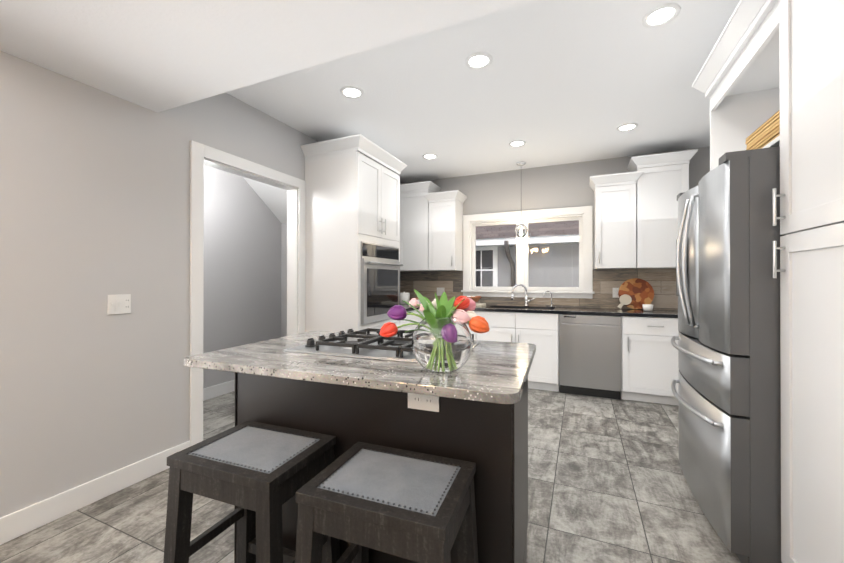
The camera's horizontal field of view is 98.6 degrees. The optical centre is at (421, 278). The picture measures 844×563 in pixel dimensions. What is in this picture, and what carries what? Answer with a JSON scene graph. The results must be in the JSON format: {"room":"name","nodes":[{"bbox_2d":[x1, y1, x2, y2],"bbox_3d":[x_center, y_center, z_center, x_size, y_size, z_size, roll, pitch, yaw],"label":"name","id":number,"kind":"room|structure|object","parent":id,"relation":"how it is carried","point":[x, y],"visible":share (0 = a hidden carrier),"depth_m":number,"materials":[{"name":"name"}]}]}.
{"room":"kitchen","nodes":[
{"label":"kitchen","id":0,"kind":"room"},
{"bbox_2d":[0,51,317,517],"bbox_3d":[-1.968,-0.121,1.931,0.120,2.750,8.070,0,0,24],"label":"wall","id":1,"kind":"structure","parent":0,"point":[94,198],"depth_m":2.04,"materials":[{"name":"paint"}]},
{"bbox_2d":[0,440,190,544],"bbox_3d":[-2.576,1.186,0.373,0.014,0.125,4.735,0,0,24],"label":"baseboard","id":2,"kind":"structure","parent":1,"relation":"attached to","point":[18,523],"depth_m":1.98,"materials":[{"name":"white wood"}]},
{"bbox_2d":[107,294,130,314],"bbox_3d":[-1.796,0.149,2.155,0.013,0.115,0.116,0,0,24],"label":"light switch","id":3,"kind":"object","parent":1,"relation":"attached to","point":[119,304],"visible":1,"depth_m":2.15,"materials":[{"name":"white plastic"}]},
{"bbox_2d":[190,140,305,445],"bbox_3d":[-1.456,0.143,3.098,0.156,2.233,1.150,0,0,24],"label":"door frame","id":4,"kind":"structure","parent":1,"relation":"attached to","point":[201,155],"depth_m":2.75,"materials":[{"name":"white wood"}]},
{"bbox_2d":[203,165,282,388],"bbox_3d":[-2.948,-0.120,2.361,0.120,2.750,8.070,0,0,24],"label":"wall","id":5,"kind":"structure","parent":0,"point":[245,266],"depth_m":4.14,"materials":[{"name":"grey paint"}]},
{"bbox_2d":[203,380,234,400],"bbox_3d":[-2.483,1.196,3.250,0.014,0.125,3.240,0,0,24],"label":"baseboard","id":6,"kind":"structure","parent":5,"relation":"attached to","point":[227,387],"depth_m":3.90,"materials":[{"name":"white wood"}]},
{"bbox_2d":[243,177,286,222],"bbox_3d":[-1.677,-1.447,3.932,0.950,1.425,1.360,0,0,24],"label":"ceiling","id":7,"kind":"structure","parent":0,"point":[274,199],"depth_m":4.36,"materials":[{"name":"white paint"}]},
{"bbox_2d":[283,223,286,336],"bbox_3d":[-1.366,-0.112,4.599,0.920,2.750,0.120,0,0,24],"label":"wall","id":8,"kind":"structure","parent":0,"point":[284,224],"depth_m":4.72,"materials":[{"name":"grey paint"}]},
{"bbox_2d":[0,388,740,562],"bbox_3d":[-0.725,1.281,1.300,5.700,0.060,8.320,0,0,24],"label":"floor","id":9,"kind":"structure","parent":0,"point":[607,482],"depth_m":1.99,"materials":[{"name":"tile"}]},
{"bbox_2d":[163,421,339,562],"bbox_3d":[-0.580,0.915,1.273,0.478,0.673,0.363,0,0,21],"label":"stool","id":10,"kind":"object","parent":9,"relation":"on","point":[258,474],"visible":0.98,"depth_m":1.19,"materials":[{"name":"brown wood"}]},
{"bbox_2d":[301,134,406,335],"bbox_3d":[-0.669,-0.025,3.848,0.714,2.570,0.963,0,0,24],"label":"tall cabinet","id":11,"kind":"object","parent":9,"relation":"on","point":[353,264],"visible":0.77,"depth_m":3.51,"materials":[{"name":"white painted wood"},{"name":"nickel"}]},
{"bbox_2d":[229,371,527,562],"bbox_3d":[-0.138,0.800,1.662,1.171,0.911,0.675,0,0,21],"label":"kitchen island","id":12,"kind":"object","parent":9,"relation":"on","point":[480,418],"depth_m":1.29,"materials":[{"name":"black wood"}]},
{"bbox_2d":[184,331,535,406],"bbox_3d":[-0.205,0.333,1.617,1.320,0.030,0.854,0,0,21],"label":"island countertop","id":13,"kind":"structure","parent":12,"relation":"on","point":[496,372],"depth_m":1.30,"materials":[{"name":"grey stone"}]},
{"bbox_2d":[283,328,478,362],"bbox_3d":[-0.165,0.293,1.696,0.770,0.048,0.520,0,0,21],"label":"cooktop","id":14,"kind":"object","parent":13,"relation":"in","point":[357,344],"visible":0.67,"depth_m":1.56,"materials":[{"name":"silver metal"}]},
{"bbox_2d":[379,289,489,373],"bbox_3d":[0.063,0.173,1.269,0.345,0.276,0.274,0,0,24],"label":"vase","id":15,"kind":"object","parent":13,"relation":"on","point":[442,342],"visible":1,"depth_m":1.19,"materials":[{"name":"clear glass"}]},
{"bbox_2d":[408,393,438,411],"bbox_3d":[0.004,0.416,1.251,0.114,0.070,0.008,0,0,21],"label":"outlet","id":16,"kind":"object","parent":12,"relation":"attached to","point":[423,402],"visible":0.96,"depth_m":1.25,"materials":[{"name":"white plastic"}]},
{"bbox_2d":[295,442,477,562],"bbox_3d":[-0.088,0.914,1.076,0.478,0.673,0.363,0,0,21],"label":"stool","id":17,"kind":"object","parent":9,"relation":"on","point":[361,498],"visible":1,"depth_m":0.99,"materials":[{"name":"brown wood"}]},
{"bbox_2d":[399,304,678,405],"bbox_3d":[1.003,0.804,4.218,3.478,0.915,1.174,0,0,24],"label":"base cabinet","id":18,"kind":"object","parent":9,"relation":"on","point":[649,363],"visible":0.4,"depth_m":3.79,"materials":[{"name":"white painted wood"},{"name":"nickel"}]},
{"bbox_2d":[400,292,409,303],"bbox_3d":[-0.251,0.263,5.146,0.156,0.171,0.156,0,0,24],"label":"canister","id":19,"kind":"object","parent":18,"relation":"on","point":[404,296],"visible":0.88,"depth_m":5.08,"materials":[{"name":"white ceramic"}]},
{"bbox_2d":[476,303,485,306],"bbox_3d":[0.628,0.333,4.706,0.355,0.028,0.240,0,0,24],"label":"board","id":20,"kind":"object","parent":18,"relation":"on","point":[480,304],"visible":0.42,"depth_m":4.56,"materials":[{"name":"beige"}]},
{"bbox_2d":[466,296,480,302],"bbox_3d":[0.631,0.268,4.705,0.280,0.100,0.280,0,0,24],"label":"bowl","id":21,"kind":"object","parent":20,"relation":"on","point":[476,298],"visible":0.52,"depth_m":4.61,"materials":[{"name":"brown wood"}]},
{"bbox_2d":[511,284,554,306],"bbox_3d":[1.389,0.203,4.570,0.522,0.288,0.143,0,0,24],"label":"faucet","id":22,"kind":"object","parent":18,"relation":"on","point":[526,296],"visible":0.98,"depth_m":4.62,"materials":[{"name":"silver metal"}]},
{"bbox_2d":[617,294,631,308],"bbox_3d":[2.327,0.260,4.171,0.147,0.167,0.059,0,0,24],"label":"cutting board","id":23,"kind":"object","parent":18,"relation":"on","point":[625,299],"visible":0.88,"depth_m":4.17,"materials":[{"name":"beige wood"}]},
{"bbox_2d":[618,278,653,308],"bbox_3d":[2.462,0.169,4.175,0.356,0.355,0.078,0,0,24],"label":"round cutting board","id":24,"kind":"object","parent":18,"relation":"on","point":[639,292],"visible":0.77,"depth_m":4.16,"materials":[{"name":"brown wood"}]},
{"bbox_2d":[642,304,653,310],"bbox_3d":[2.427,0.309,3.895,0.104,0.070,0.104,0,0,24],"label":"cup","id":25,"kind":"object","parent":18,"relation":"on","point":[647,307],"visible":1,"depth_m":3.86,"materials":[{"name":"white ceramic"}]},
{"bbox_2d":[559,314,620,399],"bbox_3d":[1.886,0.823,4.103,0.600,0.875,0.629,0,0,24],"label":"dishwasher","id":26,"kind":"object","parent":9,"relation":"on","point":[589,355],"visible":0.96,"depth_m":3.84,"materials":[{"name":"grey metal"}]},
{"bbox_2d":[671,146,784,562],"bbox_3d":[1.799,0.353,1.835,0.864,1.800,0.910,0,0,24],"label":"fridge","id":27,"kind":"object","parent":9,"relation":"on","point":[728,381],"visible":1,"depth_m":1.55,"materials":[{"name":"grey metal"}]},
{"bbox_2d":[692,0,843,562],"bbox_3d":[1.812,-0.025,1.575,0.690,2.555,1.554,0,0,24],"label":"pantry unit","id":28,"kind":"object","parent":9,"relation":"on","point":[766,60],"visible":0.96,"depth_m":1.34,"materials":[{"name":"white wood"}]},
{"bbox_2d":[745,110,779,149],"bbox_3d":[1.675,-0.660,1.651,0.205,0.113,0.359,0,0,24],"label":"basket","id":29,"kind":"object","parent":28,"relation":"in","point":[765,133],"visible":0.15,"depth_m":1.66,"materials":[{"name":"brown wicker"}]},
{"bbox_2d":[226,0,739,183],"bbox_3d":[-0.725,-1.499,1.309,5.700,0.100,8.320,0,0,24],"label":"ceiling","id":30,"kind":"structure","parent":0,"point":[557,82],"depth_m":2.78,"materials":[{"name":"white paint"}]},
{"bbox_2d":[0,0,533,112],"bbox_3d":[-0.379,-1.276,1.301,3.300,0.385,0.855,0,0,24],"label":"ceiling beam","id":31,"kind":"structure","parent":30,"relation":"attached to","point":[157,56],"depth_m":1.61,"materials":[{"name":"white paint"}]},
{"bbox_2d":[340,86,363,98],"bbox_3d":[-0.540,-1.438,2.800,0.179,0.010,0.179,0,0,18],"label":"recessed light","id":32,"kind":"object","parent":30,"relation":"in","point":[352,92],"depth_m":2.80,"materials":[{"name":"white plastic"}]},
{"bbox_2d":[422,154,437,158],"bbox_3d":[0.094,-1.433,4.247,0.179,0.010,0.179,0,0,18],"label":"recessed light","id":33,"kind":"object","parent":30,"relation":"in","point":[426,156],"depth_m":4.25,"materials":[{"name":"white plastic"}]},
{"bbox_2d":[465,52,492,68],"bbox_3d":[0.375,-1.440,2.399,0.179,0.010,0.179,0,0,18],"label":"recessed light","id":34,"kind":"object","parent":30,"relation":"in","point":[479,60],"depth_m":2.39,"materials":[{"name":"white plastic"}]},
{"bbox_2d":[509,140,525,146],"bbox_3d":[1.010,-1.435,3.845,0.179,0.010,0.179,0,0,18],"label":"recessed light","id":35,"kind":"object","parent":30,"relation":"in","point":[517,143],"depth_m":3.84,"materials":[{"name":"white plastic"}]},
{"bbox_2d":[515,161,527,237],"bbox_3d":[1.228,-0.974,4.491,0.156,0.927,0.156,0,0,24],"label":"pendant lamp","id":36,"kind":"object","parent":30,"relation":"hanging from","point":[521,230],"visible":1,"depth_m":4.44,"materials":[{"name":"glass"}]},
{"bbox_2d":[616,123,637,131],"bbox_3d":[1.944,-1.436,3.436,0.179,0.010,0.179,0,0,18],"label":"recessed light","id":37,"kind":"object","parent":30,"relation":"in","point":[629,126],"depth_m":3.43,"materials":[{"name":"white plastic"}]},
{"bbox_2d":[642,3,680,27],"bbox_3d":[1.309,-1.441,1.989,0.179,0.010,0.179,0,0,18],"label":"recessed light","id":38,"kind":"object","parent":30,"relation":"in","point":[661,15],"depth_m":1.98,"materials":[{"name":"white plastic"}]},
{"bbox_2d":[402,147,709,310],"bbox_3d":[0.896,-0.111,5.000,5.700,2.750,0.150,0,0,24],"label":"wall","id":39,"kind":"structure","parent":0,"point":[555,186],"depth_m":4.64,"materials":[{"name":"paint"}]},
{"bbox_2d":[400,181,443,270],"bbox_3d":[-0.118,-0.711,5.146,0.680,1.190,0.402,0,0,24],"label":"upper cabinet","id":40,"kind":"object","parent":39,"relation":"attached to","point":[415,198],"depth_m":4.98,"materials":[{"name":"white wood"}]},
{"bbox_2d":[432,197,463,270],"bbox_3d":[0.331,-0.589,4.982,0.380,0.945,0.340,0,0,24],"label":"upper cabinet","id":41,"kind":"object","parent":39,"relation":"attached to","point":[447,212],"depth_m":4.83,"materials":[{"name":"white wood"}]},
{"bbox_2d":[461,206,593,298],"bbox_3d":[1.337,-0.325,4.763,1.670,1.126,0.170,0,0,24],"label":"window","id":42,"kind":"structure","parent":39,"relation":"in","point":[581,214],"depth_m":4.76,"materials":[{"name":"white wood"}]},
{"bbox_2d":[400,268,677,309],"bbox_3d":[1.427,0.113,4.679,3.890,0.470,0.008,0,0,24],"label":"backsplash","id":43,"kind":"structure","parent":39,"relation":"attached to","point":[661,282],"depth_m":4.49,"materials":[{"name":"tile"}]},
{"bbox_2d":[437,288,443,295],"bbox_3d":[0.264,0.179,5.177,0.116,0.115,0.013,0,0,24],"label":"outlet","id":44,"kind":"object","parent":43,"relation":"attached to","point":[440,291],"visible":0.94,"depth_m":5.18,"materials":[{"name":"white plastic"}]},
{"bbox_2d":[613,288,618,297],"bbox_3d":[2.294,0.162,4.290,0.070,0.115,0.008,0,0,24],"label":"outlet","id":45,"kind":"object","parent":43,"relation":"attached to","point":[615,292],"visible":0.9,"depth_m":4.29,"materials":[{"name":"white plastic"}]},
{"bbox_2d":[592,177,639,268],"bbox_3d":[2.206,-0.591,4.159,0.400,0.945,0.340,0,0,24],"label":"upper cabinet","id":46,"kind":"object","parent":39,"relation":"attached to","point":[636,215],"depth_m":4.00,"materials":[{"name":"white wood"}]},
{"bbox_2d":[632,157,691,268],"bbox_3d":[2.608,-0.672,3.983,0.466,1.105,0.340,0,0,24],"label":"upper cabinet","id":47,"kind":"object","parent":39,"relation":"attached to","point":[661,182],"depth_m":3.84,"materials":[{"name":"white wood"}]},
{"label":"outside","id":48,"kind":"structure","parent":0,"visible":0},
{"bbox_2d":[476,220,578,286],"bbox_3d":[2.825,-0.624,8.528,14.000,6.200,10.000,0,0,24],"label":"window glass","id":49,"kind":"structure","parent":48,"point":[494,278],"depth_m":7.00,"materials":[{"name":"grey"}]}
]}

